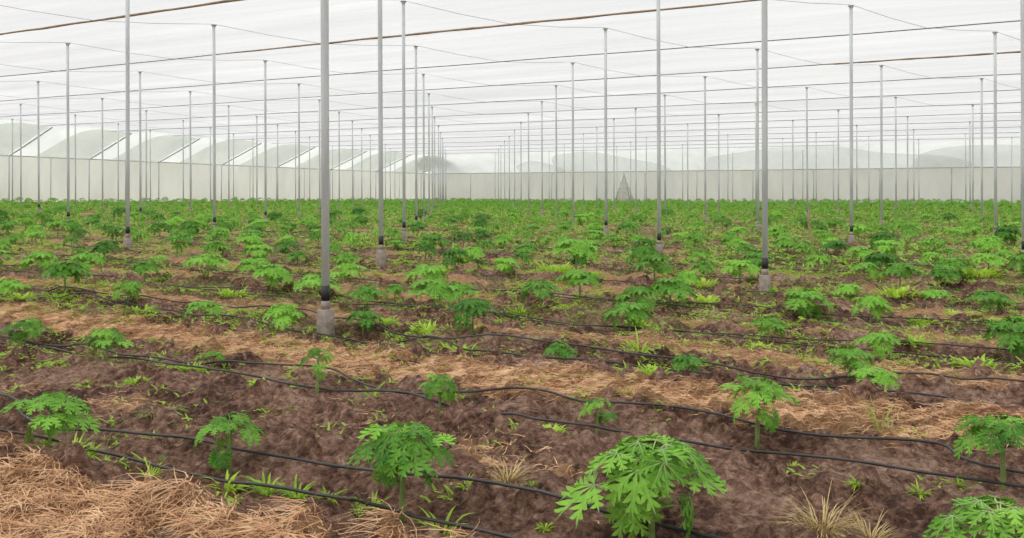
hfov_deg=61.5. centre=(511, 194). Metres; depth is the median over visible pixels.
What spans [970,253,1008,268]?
plant
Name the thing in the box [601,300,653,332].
plant
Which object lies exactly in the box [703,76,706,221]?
steel post
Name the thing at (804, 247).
plant
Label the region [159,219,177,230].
plant
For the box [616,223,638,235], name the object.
plant
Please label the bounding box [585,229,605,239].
plant
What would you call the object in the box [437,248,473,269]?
plant
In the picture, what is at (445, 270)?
clump
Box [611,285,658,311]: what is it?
plant
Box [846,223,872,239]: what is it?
plant
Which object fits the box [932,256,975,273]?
plant
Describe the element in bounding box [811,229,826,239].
plant
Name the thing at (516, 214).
plant
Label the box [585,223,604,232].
plant
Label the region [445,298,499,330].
plant
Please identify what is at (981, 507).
plant
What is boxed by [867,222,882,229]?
plant
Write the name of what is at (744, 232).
plant
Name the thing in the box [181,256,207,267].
plant
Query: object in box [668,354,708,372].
plant
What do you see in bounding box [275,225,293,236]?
plant
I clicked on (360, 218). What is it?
plant
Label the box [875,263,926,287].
plant
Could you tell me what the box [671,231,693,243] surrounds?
plant
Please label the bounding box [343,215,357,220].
plant
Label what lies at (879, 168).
wall post
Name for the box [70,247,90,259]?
plant
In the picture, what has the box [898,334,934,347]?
clump
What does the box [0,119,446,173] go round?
ceiling
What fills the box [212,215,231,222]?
plant
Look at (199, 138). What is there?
bar
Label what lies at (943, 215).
plant
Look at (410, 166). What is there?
ceiling
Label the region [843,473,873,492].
clump
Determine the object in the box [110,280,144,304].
plant
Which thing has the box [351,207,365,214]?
plant
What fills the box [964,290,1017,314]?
plant
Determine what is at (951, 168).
wall post
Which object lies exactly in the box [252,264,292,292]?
plant
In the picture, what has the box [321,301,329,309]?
socket
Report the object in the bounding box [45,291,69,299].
clump
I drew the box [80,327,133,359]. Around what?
plant
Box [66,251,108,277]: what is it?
plant
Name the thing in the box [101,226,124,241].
plant
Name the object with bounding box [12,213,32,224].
plant
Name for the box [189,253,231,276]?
plant
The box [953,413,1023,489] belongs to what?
plant
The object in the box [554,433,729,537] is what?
plant
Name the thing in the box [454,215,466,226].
plant
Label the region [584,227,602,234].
plant
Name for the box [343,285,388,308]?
plant
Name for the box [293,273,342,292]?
plant
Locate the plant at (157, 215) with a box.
[144,212,165,220]
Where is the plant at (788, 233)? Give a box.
[772,230,791,237]
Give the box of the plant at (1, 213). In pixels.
[0,210,9,220]
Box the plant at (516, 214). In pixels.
[503,211,519,223]
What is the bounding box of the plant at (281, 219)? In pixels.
[274,216,294,224]
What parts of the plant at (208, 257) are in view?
crown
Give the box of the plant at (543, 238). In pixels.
[536,236,556,249]
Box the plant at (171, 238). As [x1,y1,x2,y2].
[162,235,189,253]
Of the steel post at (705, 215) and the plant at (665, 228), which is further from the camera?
the steel post at (705, 215)
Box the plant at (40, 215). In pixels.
[32,212,50,224]
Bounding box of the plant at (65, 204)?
[59,203,75,210]
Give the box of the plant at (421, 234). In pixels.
[416,233,430,240]
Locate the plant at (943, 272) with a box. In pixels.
[926,267,960,286]
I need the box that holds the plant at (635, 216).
[628,214,645,223]
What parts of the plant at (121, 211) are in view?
crown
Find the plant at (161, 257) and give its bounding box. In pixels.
[147,255,169,264]
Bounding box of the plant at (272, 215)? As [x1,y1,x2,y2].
[267,212,282,220]
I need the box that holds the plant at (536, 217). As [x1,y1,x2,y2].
[529,216,544,223]
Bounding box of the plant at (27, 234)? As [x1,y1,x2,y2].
[24,231,49,244]
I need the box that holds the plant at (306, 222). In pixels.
[297,220,318,227]
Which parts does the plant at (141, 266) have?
crown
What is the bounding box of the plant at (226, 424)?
[193,412,267,474]
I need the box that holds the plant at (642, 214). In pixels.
[632,212,649,221]
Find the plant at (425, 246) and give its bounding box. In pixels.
[410,243,437,260]
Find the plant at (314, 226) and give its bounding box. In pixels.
[305,225,319,232]
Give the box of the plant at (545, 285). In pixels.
[519,281,560,309]
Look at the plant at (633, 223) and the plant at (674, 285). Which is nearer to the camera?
the plant at (674, 285)
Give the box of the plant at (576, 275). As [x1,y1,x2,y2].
[554,269,600,299]
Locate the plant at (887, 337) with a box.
[851,331,900,361]
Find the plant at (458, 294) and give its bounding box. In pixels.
[446,281,476,301]
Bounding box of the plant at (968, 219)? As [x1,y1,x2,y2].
[960,218,977,226]
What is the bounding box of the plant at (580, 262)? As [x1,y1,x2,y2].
[568,254,590,266]
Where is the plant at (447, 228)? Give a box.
[443,226,459,233]
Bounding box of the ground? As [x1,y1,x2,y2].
[0,201,1023,537]
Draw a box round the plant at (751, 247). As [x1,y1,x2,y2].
[737,245,761,253]
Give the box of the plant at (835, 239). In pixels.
[820,237,838,248]
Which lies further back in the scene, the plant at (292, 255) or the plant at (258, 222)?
the plant at (258, 222)
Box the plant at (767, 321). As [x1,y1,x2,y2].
[747,316,787,344]
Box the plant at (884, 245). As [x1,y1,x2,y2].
[872,238,904,255]
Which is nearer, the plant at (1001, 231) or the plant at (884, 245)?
the plant at (884, 245)
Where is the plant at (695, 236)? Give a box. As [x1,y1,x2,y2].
[680,232,707,247]
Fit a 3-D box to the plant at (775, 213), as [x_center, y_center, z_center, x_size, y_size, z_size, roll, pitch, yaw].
[11.143,0.978,36.519,0.800,0.667,0.709,0,0,0]
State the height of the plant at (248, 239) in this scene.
0.537 m
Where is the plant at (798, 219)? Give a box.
[794,217,811,229]
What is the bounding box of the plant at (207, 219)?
[200,217,218,228]
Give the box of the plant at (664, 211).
[661,208,674,216]
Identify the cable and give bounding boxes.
[0,0,242,34]
[0,0,760,76]
[4,20,1019,100]
[4,51,1020,116]
[46,73,1020,125]
[130,89,1020,130]
[179,102,1020,135]
[237,112,1020,139]
[272,120,1015,143]
[312,127,1005,146]
[376,132,1019,148]
[388,137,1011,151]
[431,145,830,153]
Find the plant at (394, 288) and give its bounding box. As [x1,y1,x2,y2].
[385,284,406,299]
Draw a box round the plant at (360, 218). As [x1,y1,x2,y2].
[351,216,370,226]
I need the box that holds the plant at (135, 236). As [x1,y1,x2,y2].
[130,230,150,243]
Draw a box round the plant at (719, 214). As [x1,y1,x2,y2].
[708,212,723,218]
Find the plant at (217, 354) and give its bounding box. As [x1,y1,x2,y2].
[193,349,225,370]
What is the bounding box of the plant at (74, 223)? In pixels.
[60,220,82,231]
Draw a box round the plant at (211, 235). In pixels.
[199,231,229,241]
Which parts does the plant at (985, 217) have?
crown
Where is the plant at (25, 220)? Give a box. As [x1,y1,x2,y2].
[17,217,33,227]
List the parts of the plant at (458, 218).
crown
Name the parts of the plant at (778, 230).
crown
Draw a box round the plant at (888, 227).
[878,225,894,233]
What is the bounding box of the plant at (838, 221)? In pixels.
[826,218,845,231]
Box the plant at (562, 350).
[543,341,577,362]
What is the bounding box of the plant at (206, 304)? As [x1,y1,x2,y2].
[184,300,228,319]
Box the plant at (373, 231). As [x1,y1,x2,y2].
[371,226,384,235]
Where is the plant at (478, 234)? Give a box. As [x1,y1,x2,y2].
[474,230,492,240]
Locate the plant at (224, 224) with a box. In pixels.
[215,222,236,231]
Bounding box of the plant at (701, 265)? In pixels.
[689,260,717,274]
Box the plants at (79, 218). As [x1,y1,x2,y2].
[1,202,1023,273]
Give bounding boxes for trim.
[8,155,426,173]
[446,167,992,173]
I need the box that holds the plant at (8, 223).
[0,220,21,234]
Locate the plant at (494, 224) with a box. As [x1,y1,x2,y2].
[485,221,502,231]
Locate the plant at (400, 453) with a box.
[347,421,455,521]
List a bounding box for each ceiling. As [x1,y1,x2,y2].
[0,0,1020,155]
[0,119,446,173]
[0,122,48,155]
[34,129,125,159]
[110,135,197,162]
[177,140,258,164]
[239,144,311,167]
[294,148,363,169]
[343,152,408,171]
[391,155,435,173]
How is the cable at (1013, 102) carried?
attached to the ceiling at (189, 33)
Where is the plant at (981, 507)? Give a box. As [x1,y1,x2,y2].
[923,495,1023,537]
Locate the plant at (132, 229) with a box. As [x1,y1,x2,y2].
[124,227,140,233]
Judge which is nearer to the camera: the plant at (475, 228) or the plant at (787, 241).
the plant at (787, 241)
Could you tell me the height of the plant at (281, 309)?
0.382 m
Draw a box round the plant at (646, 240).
[633,238,656,253]
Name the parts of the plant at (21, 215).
crown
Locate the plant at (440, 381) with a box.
[418,374,458,411]
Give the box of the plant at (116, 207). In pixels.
[111,206,125,212]
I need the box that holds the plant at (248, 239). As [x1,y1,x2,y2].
[235,233,264,245]
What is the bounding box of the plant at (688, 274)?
[676,270,700,284]
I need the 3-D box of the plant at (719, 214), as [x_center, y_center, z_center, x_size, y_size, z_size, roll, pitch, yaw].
[8.882,1.019,37.547,0.756,0.539,0.814,0,0,22]
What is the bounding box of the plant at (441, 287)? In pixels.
[406,278,465,309]
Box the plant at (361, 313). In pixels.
[345,308,384,334]
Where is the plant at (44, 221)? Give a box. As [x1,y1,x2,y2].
[39,218,55,227]
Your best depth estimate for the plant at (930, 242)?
21.56 m
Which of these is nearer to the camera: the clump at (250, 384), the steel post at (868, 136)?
the clump at (250, 384)
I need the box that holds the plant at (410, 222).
[406,220,423,228]
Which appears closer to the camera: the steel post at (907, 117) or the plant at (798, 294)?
the plant at (798, 294)
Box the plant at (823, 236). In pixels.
[817,233,836,243]
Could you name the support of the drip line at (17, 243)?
on the ground
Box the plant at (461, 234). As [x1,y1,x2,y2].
[450,231,477,247]
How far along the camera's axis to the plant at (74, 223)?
25.67 m
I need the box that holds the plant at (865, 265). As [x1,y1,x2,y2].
[850,262,878,279]
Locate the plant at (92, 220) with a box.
[82,218,100,228]
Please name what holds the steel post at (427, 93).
on the ground
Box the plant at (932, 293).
[917,289,952,305]
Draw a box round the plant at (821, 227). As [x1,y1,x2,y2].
[815,225,830,231]
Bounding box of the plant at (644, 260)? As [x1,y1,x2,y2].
[628,253,672,281]
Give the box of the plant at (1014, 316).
[999,314,1023,321]
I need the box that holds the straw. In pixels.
[0,244,1023,537]
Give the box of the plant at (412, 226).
[409,223,428,232]
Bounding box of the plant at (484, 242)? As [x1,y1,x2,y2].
[475,238,496,251]
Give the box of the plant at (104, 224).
[93,222,114,232]
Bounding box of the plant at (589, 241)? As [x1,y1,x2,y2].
[587,239,601,249]
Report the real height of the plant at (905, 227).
0.523 m
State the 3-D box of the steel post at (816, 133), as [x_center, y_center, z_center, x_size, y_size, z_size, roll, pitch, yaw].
[24.375,-1.849,68.934,0.164,6.355,0.164,0,0,29]
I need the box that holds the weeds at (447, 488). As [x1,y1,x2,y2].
[0,228,1023,506]
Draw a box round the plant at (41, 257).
[15,251,58,273]
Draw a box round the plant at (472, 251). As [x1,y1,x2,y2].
[458,247,484,260]
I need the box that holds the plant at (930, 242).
[917,239,942,247]
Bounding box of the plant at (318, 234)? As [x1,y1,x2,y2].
[304,232,332,246]
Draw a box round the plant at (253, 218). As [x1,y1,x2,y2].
[243,216,260,224]
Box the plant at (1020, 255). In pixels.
[1007,252,1023,277]
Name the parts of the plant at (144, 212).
crown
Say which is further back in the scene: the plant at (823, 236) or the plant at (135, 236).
the plant at (823, 236)
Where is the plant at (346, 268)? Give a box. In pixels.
[330,262,366,282]
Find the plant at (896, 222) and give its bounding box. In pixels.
[888,219,906,227]
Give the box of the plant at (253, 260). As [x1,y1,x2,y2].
[238,256,272,272]
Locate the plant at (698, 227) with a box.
[690,225,707,235]
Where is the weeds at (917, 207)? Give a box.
[263,200,1020,211]
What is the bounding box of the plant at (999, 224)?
[987,221,1007,231]
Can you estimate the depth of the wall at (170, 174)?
82.04 m
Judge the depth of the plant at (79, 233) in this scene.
22.60 m
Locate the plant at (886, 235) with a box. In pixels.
[869,232,900,247]
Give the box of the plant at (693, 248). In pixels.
[690,246,704,252]
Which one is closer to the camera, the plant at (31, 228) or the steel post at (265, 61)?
the plant at (31, 228)
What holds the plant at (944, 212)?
on the ground
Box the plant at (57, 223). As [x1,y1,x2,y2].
[39,220,70,236]
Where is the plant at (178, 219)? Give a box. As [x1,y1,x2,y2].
[167,216,186,225]
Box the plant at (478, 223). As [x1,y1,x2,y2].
[469,219,485,226]
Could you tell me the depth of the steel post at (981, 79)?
37.24 m
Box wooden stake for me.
[808,210,813,255]
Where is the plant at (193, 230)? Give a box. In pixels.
[178,221,204,236]
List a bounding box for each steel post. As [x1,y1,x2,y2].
[12,119,13,202]
[19,104,22,205]
[36,81,40,213]
[65,43,69,221]
[74,115,76,205]
[101,98,104,210]
[117,123,118,200]
[123,0,131,248]
[138,71,141,213]
[145,110,147,207]
[149,130,151,202]
[182,120,184,202]
[188,91,192,211]
[209,127,211,203]
[211,24,216,228]
[227,105,230,208]
[233,134,233,198]
[252,139,253,201]
[256,116,257,206]
[263,60,267,221]
[277,125,278,203]
[294,131,296,203]
[297,84,300,217]
[309,137,309,200]
[317,0,334,336]
[318,100,320,213]
[332,146,332,198]
[338,112,340,209]
[351,121,353,205]
[361,129,362,204]
[370,135,371,203]
[376,0,385,266]
[385,145,385,201]
[390,148,390,198]
[400,0,407,240]
[413,46,417,227]
[422,74,425,218]
[427,93,430,216]
[431,107,433,212]
[433,117,435,207]
[438,126,439,207]
[440,133,441,204]
[442,138,442,201]
[443,147,443,193]
[445,151,445,199]
[498,149,498,199]
[500,146,500,187]
[504,141,504,201]
[509,136,509,201]
[514,130,515,206]
[520,123,521,203]
[527,113,529,211]
[540,101,543,215]
[549,166,549,199]
[554,85,557,219]
[564,144,564,201]
[571,62,575,224]
[583,134,584,206]
[596,127,597,207]
[603,28,608,235]
[613,119,614,210]
[630,142,631,204]
[634,108,637,212]
[645,137,646,203]
[655,0,662,253]
[663,95,666,214]
[682,144,682,201]
[687,124,688,206]
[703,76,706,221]
[718,115,719,210]
[727,135,728,201]
[732,153,733,202]
[754,103,756,213]
[755,48,760,230]
[755,159,755,198]
[759,0,770,293]
[782,139,782,204]
[791,120,793,208]
[802,150,803,201]
[805,87,808,217]
[815,133,816,204]
[833,142,833,200]
[837,110,839,211]
[848,5,854,242]
[856,126,856,207]
[868,136,869,204]
[879,65,883,224]
[894,97,897,214]
[906,117,908,209]
[913,129,914,205]
[918,140,919,202]
[965,134,965,201]
[969,121,970,206]
[971,105,973,212]
[980,78,983,221]
[992,31,997,233]
[1011,138,1012,203]
[1020,0,1023,267]
[1020,126,1020,175]
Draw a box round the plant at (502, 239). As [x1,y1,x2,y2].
[493,233,514,248]
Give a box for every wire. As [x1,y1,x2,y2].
[0,5,87,19]
[2,81,118,91]
[7,42,170,58]
[69,71,217,82]
[91,20,315,42]
[229,83,358,92]
[266,99,375,107]
[340,44,493,60]
[400,0,508,23]
[499,85,608,94]
[525,62,638,75]
[531,25,686,46]
[620,94,711,103]
[697,47,818,63]
[780,0,925,27]
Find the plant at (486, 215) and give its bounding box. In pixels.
[474,213,492,220]
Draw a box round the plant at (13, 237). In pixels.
[3,234,25,244]
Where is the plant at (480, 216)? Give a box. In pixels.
[475,215,489,222]
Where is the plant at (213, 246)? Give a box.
[200,241,230,253]
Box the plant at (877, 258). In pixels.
[863,252,900,274]
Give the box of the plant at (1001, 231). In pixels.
[994,225,1021,244]
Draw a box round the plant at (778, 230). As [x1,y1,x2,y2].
[768,226,788,243]
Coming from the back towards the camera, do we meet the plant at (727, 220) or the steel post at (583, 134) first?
the steel post at (583, 134)
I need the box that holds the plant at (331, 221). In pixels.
[329,219,339,227]
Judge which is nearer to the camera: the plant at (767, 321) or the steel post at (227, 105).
the plant at (767, 321)
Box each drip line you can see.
[0,292,989,405]
[0,335,1023,473]
[0,342,1023,487]
[0,393,724,537]
[0,428,518,537]
[1,234,1023,293]
[1,252,1009,331]
[2,265,1023,350]
[2,270,1022,363]
[6,253,986,322]
[6,285,1023,381]
[9,229,1004,281]
[17,243,1023,309]
[19,220,1013,261]
[45,226,969,267]
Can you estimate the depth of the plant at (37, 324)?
8.22 m
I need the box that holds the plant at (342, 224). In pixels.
[332,220,354,236]
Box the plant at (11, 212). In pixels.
[3,211,18,219]
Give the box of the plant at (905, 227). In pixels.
[895,225,915,235]
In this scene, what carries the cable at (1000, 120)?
attached to the ceiling at (189, 33)
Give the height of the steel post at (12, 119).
6.385 m
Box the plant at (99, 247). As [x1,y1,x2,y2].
[86,240,120,260]
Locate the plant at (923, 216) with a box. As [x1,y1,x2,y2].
[917,214,934,221]
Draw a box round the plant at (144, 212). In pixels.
[141,210,158,219]
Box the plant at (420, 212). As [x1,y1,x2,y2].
[414,209,428,219]
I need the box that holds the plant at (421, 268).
[405,262,448,286]
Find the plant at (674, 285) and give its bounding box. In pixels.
[645,277,697,309]
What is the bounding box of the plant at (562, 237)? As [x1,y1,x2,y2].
[557,236,570,243]
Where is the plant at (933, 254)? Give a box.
[920,251,944,267]
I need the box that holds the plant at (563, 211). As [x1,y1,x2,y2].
[556,209,571,220]
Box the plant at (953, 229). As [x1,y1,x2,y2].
[943,226,968,236]
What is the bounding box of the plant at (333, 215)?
[329,209,341,219]
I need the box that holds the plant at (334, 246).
[330,243,342,255]
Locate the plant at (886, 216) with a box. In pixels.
[875,214,891,222]
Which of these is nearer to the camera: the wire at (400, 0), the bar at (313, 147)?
the wire at (400, 0)
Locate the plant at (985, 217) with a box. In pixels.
[978,215,993,227]
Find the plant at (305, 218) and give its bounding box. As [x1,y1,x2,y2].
[303,215,318,222]
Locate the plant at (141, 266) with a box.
[124,260,162,281]
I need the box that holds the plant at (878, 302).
[850,294,893,322]
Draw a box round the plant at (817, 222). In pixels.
[810,220,825,232]
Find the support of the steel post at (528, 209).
on the ground
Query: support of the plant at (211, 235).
on the ground
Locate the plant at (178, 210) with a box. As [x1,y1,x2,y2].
[169,208,186,215]
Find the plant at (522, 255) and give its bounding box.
[512,252,532,267]
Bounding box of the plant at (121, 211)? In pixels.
[110,208,131,220]
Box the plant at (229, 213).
[226,210,241,218]
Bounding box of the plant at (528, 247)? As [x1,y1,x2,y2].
[514,243,537,252]
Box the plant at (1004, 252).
[994,249,1014,258]
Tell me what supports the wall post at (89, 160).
on the ground
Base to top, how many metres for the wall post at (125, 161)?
3.857 m
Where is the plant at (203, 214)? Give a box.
[193,212,211,225]
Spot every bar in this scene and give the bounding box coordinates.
[9,127,52,155]
[89,133,131,159]
[158,138,200,162]
[221,143,261,164]
[276,147,314,167]
[330,151,366,169]
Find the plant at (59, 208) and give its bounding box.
[53,206,66,218]
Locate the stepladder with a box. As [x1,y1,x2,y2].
[615,172,633,199]
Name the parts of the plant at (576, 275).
crown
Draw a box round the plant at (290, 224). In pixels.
[282,222,297,232]
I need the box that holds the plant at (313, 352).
[299,348,333,393]
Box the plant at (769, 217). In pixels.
[759,216,777,225]
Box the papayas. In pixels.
[0,197,1020,241]
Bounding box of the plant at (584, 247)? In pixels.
[552,238,604,268]
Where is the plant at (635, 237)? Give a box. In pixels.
[629,235,643,241]
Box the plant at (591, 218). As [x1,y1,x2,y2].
[582,213,597,222]
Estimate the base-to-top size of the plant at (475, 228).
0.443 m
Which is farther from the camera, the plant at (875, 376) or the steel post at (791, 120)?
the steel post at (791, 120)
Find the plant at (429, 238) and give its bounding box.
[421,233,449,251]
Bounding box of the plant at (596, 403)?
[578,398,617,436]
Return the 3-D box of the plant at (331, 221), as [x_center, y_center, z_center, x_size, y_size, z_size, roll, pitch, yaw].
[-6.433,1.101,30.774,0.621,0.448,0.659,0,0,29]
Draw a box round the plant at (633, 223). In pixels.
[623,221,639,233]
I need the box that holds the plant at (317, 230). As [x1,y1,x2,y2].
[309,228,320,237]
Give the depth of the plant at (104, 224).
25.27 m
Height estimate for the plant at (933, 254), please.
0.407 m
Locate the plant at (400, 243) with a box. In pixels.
[388,239,404,248]
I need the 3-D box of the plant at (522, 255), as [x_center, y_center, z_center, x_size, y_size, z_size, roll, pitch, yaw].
[0.216,1.304,16.409,0.470,0.434,0.564,2,1,16]
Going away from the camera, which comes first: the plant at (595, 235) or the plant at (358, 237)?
the plant at (358, 237)
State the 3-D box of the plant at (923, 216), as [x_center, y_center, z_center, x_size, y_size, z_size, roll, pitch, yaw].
[17.813,1.079,37.004,0.764,0.506,0.836,0,0,6]
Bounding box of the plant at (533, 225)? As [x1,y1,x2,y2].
[526,223,539,229]
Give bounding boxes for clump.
[6,291,38,299]
[35,435,55,448]
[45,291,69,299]
[55,431,99,449]
[84,443,103,458]
[118,375,149,386]
[125,303,165,314]
[131,405,190,417]
[137,457,165,476]
[176,361,207,371]
[200,469,248,496]
[216,286,251,297]
[241,471,284,496]
[248,377,264,385]
[275,474,315,499]
[314,485,347,502]
[350,496,371,516]
[354,490,392,509]
[358,382,384,396]
[372,315,401,324]
[405,506,469,536]
[409,320,442,334]
[430,264,454,272]
[440,341,481,352]
[456,472,472,490]
[506,306,533,315]
[533,522,554,532]
[535,261,580,273]
[538,423,566,432]
[584,270,604,277]
[616,327,653,352]
[624,317,658,327]
[636,363,673,374]
[690,293,720,304]
[692,277,718,287]
[747,340,774,349]
[763,286,788,293]
[787,343,823,362]
[823,318,842,324]
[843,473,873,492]
[857,396,910,430]
[874,285,923,298]
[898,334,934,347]
[902,314,938,324]
[903,477,937,500]
[944,308,970,314]
[948,354,1009,369]
[957,266,1005,277]
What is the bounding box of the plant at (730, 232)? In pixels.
[723,231,735,235]
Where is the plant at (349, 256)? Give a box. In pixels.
[330,252,359,264]
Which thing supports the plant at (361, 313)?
on the ground
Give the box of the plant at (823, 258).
[802,253,834,272]
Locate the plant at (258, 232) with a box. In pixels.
[236,229,266,237]
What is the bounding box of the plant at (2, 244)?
[0,239,11,253]
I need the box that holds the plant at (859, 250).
[843,246,874,261]
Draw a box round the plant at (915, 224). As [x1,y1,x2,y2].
[902,222,922,231]
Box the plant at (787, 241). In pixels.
[772,237,802,253]
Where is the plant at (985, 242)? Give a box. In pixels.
[968,235,1004,252]
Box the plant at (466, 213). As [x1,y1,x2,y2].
[458,210,472,219]
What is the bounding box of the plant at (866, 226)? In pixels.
[854,226,877,236]
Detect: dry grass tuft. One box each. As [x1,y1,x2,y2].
[480,455,535,484]
[764,481,878,537]
[837,509,896,537]
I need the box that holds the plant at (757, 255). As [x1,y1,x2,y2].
[742,250,775,267]
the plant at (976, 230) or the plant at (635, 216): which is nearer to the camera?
the plant at (976, 230)
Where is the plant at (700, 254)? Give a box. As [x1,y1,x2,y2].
[683,251,712,264]
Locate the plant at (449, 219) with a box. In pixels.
[438,216,457,226]
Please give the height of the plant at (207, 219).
0.526 m
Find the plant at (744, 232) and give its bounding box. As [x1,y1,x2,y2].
[728,226,747,235]
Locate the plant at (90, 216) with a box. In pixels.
[86,214,103,219]
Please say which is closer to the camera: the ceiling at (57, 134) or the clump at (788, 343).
the clump at (788, 343)
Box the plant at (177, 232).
[169,230,194,242]
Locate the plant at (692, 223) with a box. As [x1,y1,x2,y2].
[689,220,707,229]
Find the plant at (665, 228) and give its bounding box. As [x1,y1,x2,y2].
[661,227,675,234]
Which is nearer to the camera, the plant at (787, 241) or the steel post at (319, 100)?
the plant at (787, 241)
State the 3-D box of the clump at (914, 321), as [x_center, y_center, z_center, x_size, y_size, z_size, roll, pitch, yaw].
[4.786,1.464,10.036,0.439,0.105,0.369,0,0,29]
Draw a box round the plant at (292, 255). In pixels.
[285,250,307,265]
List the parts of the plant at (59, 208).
crown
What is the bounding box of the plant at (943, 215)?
[937,214,959,223]
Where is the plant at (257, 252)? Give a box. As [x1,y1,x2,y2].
[242,242,276,259]
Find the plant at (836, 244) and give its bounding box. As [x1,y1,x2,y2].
[818,240,851,254]
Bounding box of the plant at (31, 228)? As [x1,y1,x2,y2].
[22,225,44,234]
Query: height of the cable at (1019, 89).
0.047 m
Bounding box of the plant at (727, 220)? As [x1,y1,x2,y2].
[713,216,732,229]
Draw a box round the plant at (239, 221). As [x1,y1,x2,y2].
[223,218,242,228]
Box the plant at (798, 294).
[783,287,834,318]
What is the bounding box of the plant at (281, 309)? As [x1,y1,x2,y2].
[263,303,304,331]
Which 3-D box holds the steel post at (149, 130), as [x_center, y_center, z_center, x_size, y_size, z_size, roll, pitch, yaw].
[-30.082,-2.148,71.566,0.164,6.395,0.164,0,0,29]
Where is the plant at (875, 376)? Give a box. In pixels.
[848,366,901,388]
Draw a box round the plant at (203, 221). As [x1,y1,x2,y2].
[187,217,209,232]
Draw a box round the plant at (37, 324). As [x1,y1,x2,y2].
[0,318,51,344]
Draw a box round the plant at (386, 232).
[378,228,402,239]
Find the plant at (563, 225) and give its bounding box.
[557,222,571,232]
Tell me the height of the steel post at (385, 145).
6.465 m
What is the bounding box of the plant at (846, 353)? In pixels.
[825,345,875,379]
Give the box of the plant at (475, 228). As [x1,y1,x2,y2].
[467,226,483,232]
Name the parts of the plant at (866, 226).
crown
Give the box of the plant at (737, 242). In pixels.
[723,238,750,247]
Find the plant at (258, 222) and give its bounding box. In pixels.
[248,218,271,230]
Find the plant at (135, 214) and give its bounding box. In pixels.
[124,212,146,224]
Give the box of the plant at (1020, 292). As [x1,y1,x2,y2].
[1016,284,1023,297]
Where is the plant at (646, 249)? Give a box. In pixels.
[625,244,661,271]
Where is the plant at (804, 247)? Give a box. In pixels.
[789,242,817,258]
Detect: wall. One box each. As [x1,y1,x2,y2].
[0,156,430,201]
[426,139,1019,173]
[431,167,1020,202]
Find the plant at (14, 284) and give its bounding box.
[0,279,31,296]
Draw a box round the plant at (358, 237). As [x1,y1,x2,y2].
[341,231,359,239]
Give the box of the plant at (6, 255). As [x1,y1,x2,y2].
[0,249,14,265]
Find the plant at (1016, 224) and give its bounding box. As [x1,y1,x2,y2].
[1008,222,1021,228]
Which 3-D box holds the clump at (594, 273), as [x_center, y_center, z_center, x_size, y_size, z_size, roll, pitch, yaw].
[1.341,1.362,14.686,0.495,0.135,0.499,0,0,13]
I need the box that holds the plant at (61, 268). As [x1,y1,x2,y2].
[41,259,92,290]
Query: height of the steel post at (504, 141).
6.555 m
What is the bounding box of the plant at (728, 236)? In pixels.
[720,234,739,246]
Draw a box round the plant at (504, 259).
[493,256,520,276]
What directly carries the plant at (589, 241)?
on the ground
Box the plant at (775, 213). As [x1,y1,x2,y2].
[768,210,782,222]
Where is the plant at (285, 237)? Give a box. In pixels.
[279,235,295,241]
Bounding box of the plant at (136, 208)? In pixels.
[131,207,145,211]
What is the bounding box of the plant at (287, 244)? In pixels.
[274,239,299,254]
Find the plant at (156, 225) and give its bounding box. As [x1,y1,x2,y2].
[147,221,172,235]
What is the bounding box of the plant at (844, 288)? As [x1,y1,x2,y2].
[832,284,865,299]
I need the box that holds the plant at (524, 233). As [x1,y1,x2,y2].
[517,230,535,240]
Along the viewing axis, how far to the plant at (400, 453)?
3.85 m
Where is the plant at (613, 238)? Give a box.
[601,236,622,246]
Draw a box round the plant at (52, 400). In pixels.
[0,390,100,446]
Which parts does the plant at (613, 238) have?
crown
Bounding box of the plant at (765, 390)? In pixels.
[717,375,801,449]
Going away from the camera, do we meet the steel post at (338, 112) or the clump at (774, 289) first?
the clump at (774, 289)
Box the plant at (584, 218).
[574,213,589,224]
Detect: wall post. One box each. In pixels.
[8,156,9,200]
[50,166,50,197]
[88,160,89,199]
[125,161,125,200]
[158,163,159,197]
[221,165,221,200]
[276,168,276,199]
[304,168,304,199]
[752,170,752,199]
[879,168,879,199]
[951,168,951,198]
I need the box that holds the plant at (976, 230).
[967,226,982,235]
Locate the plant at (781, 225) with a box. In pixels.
[776,224,790,229]
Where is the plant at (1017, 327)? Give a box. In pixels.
[983,316,1023,363]
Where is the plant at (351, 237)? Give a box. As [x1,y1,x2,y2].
[341,232,366,246]
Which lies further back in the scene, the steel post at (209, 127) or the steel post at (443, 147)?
the steel post at (443, 147)
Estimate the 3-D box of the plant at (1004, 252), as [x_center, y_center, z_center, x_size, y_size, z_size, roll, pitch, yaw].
[10.011,1.277,17.464,0.394,0.361,0.444,0,0,-16]
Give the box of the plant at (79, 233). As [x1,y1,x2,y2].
[69,227,90,238]
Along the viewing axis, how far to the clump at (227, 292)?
11.70 m
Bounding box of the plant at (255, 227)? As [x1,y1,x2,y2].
[245,225,263,236]
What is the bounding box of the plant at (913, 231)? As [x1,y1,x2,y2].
[902,229,921,241]
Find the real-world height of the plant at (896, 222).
0.498 m
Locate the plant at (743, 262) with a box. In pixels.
[720,258,760,282]
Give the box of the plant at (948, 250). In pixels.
[937,247,959,256]
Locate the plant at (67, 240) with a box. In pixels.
[62,237,80,248]
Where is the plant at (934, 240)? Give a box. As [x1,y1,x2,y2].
[920,237,947,250]
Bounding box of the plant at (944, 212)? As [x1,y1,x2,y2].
[935,210,954,216]
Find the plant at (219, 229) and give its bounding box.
[203,226,230,239]

